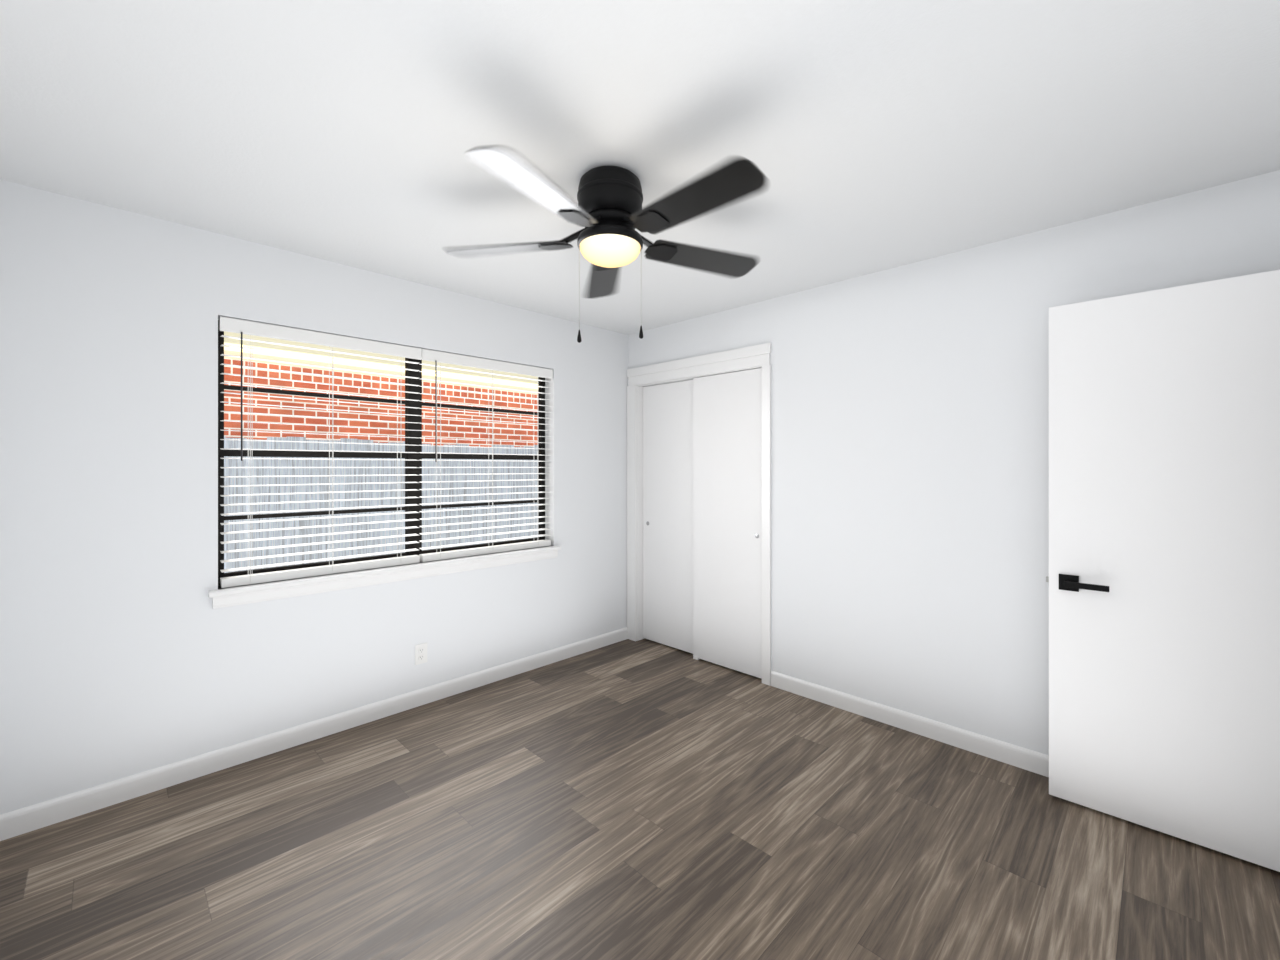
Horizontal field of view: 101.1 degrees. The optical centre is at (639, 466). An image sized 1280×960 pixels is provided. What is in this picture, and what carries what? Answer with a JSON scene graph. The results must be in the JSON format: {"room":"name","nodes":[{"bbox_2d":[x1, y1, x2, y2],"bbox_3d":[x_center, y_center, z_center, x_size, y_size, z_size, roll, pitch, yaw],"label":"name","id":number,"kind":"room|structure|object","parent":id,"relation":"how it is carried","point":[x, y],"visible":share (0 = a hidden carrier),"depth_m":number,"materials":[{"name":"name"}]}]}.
{"room":"empty bedroom","nodes":[
{"label":"empty bedroom","id":0,"kind":"room"},
{"bbox_2d":[0,179,627,814],"bbox_3d":[-1.301,0.157,3.129,0.150,2.440,3.580,0,0,45],"label":"wall","id":1,"kind":"structure","parent":0,"point":[117,661],"depth_m":2.30,"materials":[{"name":"white paint"}]},
{"bbox_2d":[218,320,544,584],"bbox_3d":[-1.353,-0.068,3.148,0.049,1.250,1.865,0,0,45],"label":"window","id":2,"kind":"structure","parent":1,"relation":"in","point":[408,403],"depth_m":3.11,"materials":[{"name":"black metal"}]},
{"bbox_2d":[219,316,421,587],"bbox_3d":[-1.613,-0.067,2.753,0.072,1.244,0.922,0,0,45],"label":"window blind","id":3,"kind":"object","parent":2,"relation":"attached to","point":[226,324],"visible":1,"depth_m":2.71,"materials":[{"name":"white plastic"}]},
{"bbox_2d":[419,349,552,561],"bbox_3d":[-0.961,-0.067,3.412,0.072,1.244,0.922,0,0,45],"label":"window blind","id":4,"kind":"object","parent":2,"relation":"attached to","point":[427,355],"visible":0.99,"depth_m":3.36,"materials":[{"name":"white plastic"}]},
{"bbox_2d":[208,545,560,608],"bbox_3d":[-1.287,0.600,3.083,0.145,0.085,1.935,0,0,45],"label":"window sill","id":5,"kind":"structure","parent":1,"relation":"attached to","point":[244,594],"depth_m":2.82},
{"bbox_2d":[415,643,426,664],"bbox_3d":[-1.266,1.082,3.051,0.008,0.114,0.070,0,0,45],"label":"outlet","id":6,"kind":"object","parent":1,"relation":"attached to","point":[420,649],"visible":1,"depth_m":3.05,"materials":[{"name":"white plastic"}]},
{"bbox_2d":[0,627,1048,840],"bbox_3d":[0.007,1.331,1.835,3.530,0.092,3.280,0,0,45],"label":"baseboard","id":7,"kind":"structure","parent":1,"relation":"attached to","point":[43,814],"depth_m":2.59,"materials":[{"name":"white paint"}]},
{"bbox_2d":[0,0,1279,334],"bbox_3d":[0.505,-1.123,1.343,5.230,0.120,3.580,0,0,45],"label":"ceiling","id":8,"kind":"structure","parent":0,"point":[883,134],"depth_m":1.60,"materials":[{"name":"white paint"}]},
{"bbox_2d":[444,146,766,342],"bbox_3d":[-0.082,-0.761,1.917,1.203,0.603,1.249,0,0,45],"label":"ceiling fan","id":9,"kind":"object","parent":8,"relation":"hanging from","point":[609,208],"depth_m":1.84,"materials":[{"name":"black metal"}]},
{"bbox_2d":[0,639,1279,959],"bbox_3d":[0.505,1.427,1.343,5.230,0.100,3.580,0,0,45],"label":"floor","id":10,"kind":"structure","parent":0,"point":[644,799],"depth_m":1.87,"materials":[{"name":"wood"}]},
{"bbox_2d":[628,170,1279,754],"bbox_3d":[1.441,0.157,3.286,3.830,2.440,0.800,0,0,45],"label":"wall","id":11,"kind":"structure","parent":0,"point":[910,402],"depth_m":2.64,"materials":[{"name":"white paint"}]},
{"bbox_2d":[643,380,692,653],"bbox_3d":[0.247,0.363,4.015,0.594,2.004,0.037,0,0,45],"label":"sliding closet door","id":12,"kind":"structure","parent":11,"relation":"in","point":[667,408],"depth_m":4.03,"materials":[{"name":"white paint"}]},
{"bbox_2d":[627,343,770,685],"bbox_3d":[0.415,0.297,3.831,1.296,2.160,0.168,0,0,45],"label":"trim","id":13,"kind":"structure","parent":11,"relation":"attached to","point":[756,356],"depth_m":3.93,"materials":[{"name":"white paint"}]},
{"bbox_2d":[693,368,761,678],"bbox_3d":[0.601,0.363,3.603,0.579,2.004,0.037,0,0,45],"label":"sliding closet door","id":14,"kind":"structure","parent":11,"relation":"in","point":[727,407],"depth_m":3.59,"materials":[{"name":"white paint"}]},
{"bbox_3d":[1.316,0.157,0.541,0.150,2.440,3.580,0,0,45],"label":"wall","id":15,"kind":"structure","parent":0,"visible":0},
{"bbox_2d":[1046,270,1279,871],"bbox_3d":[2.006,0.350,1.929,0.830,2.030,0.144,0,0,45],"label":"door","id":16,"kind":"structure","parent":15,"relation":"in","point":[1163,579],"depth_m":1.96,"materials":[{"name":"white paint"}]},
{"label":"outside","id":17,"kind":"structure","parent":0,"visible":0},
{"bbox_3d":[-5.324,1.752,9.017,13.850,0.050,30.000,0,0,45],"label":"ground","id":18,"kind":"structure","parent":17,"visible":0},
{"bbox_2d":[224,436,536,572],"bbox_3d":[-1.928,0.730,5.702,0.060,1.995,18.060,0,0,45],"label":"fence","id":19,"kind":"object","parent":18,"relation":"on","point":[233,444],"visible":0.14,"depth_m":4.95,"materials":[{"name":"grey wood"}]},
{"bbox_2d":[224,332,536,446],"bbox_3d":[-2.689,-0.122,6.412,0.860,3.698,26.000,0,0,45],"label":"house","id":20,"kind":"structure","parent":18,"relation":"on","point":[229,416],"depth_m":6.01,"materials":[{"name":"brick"}]}
]}

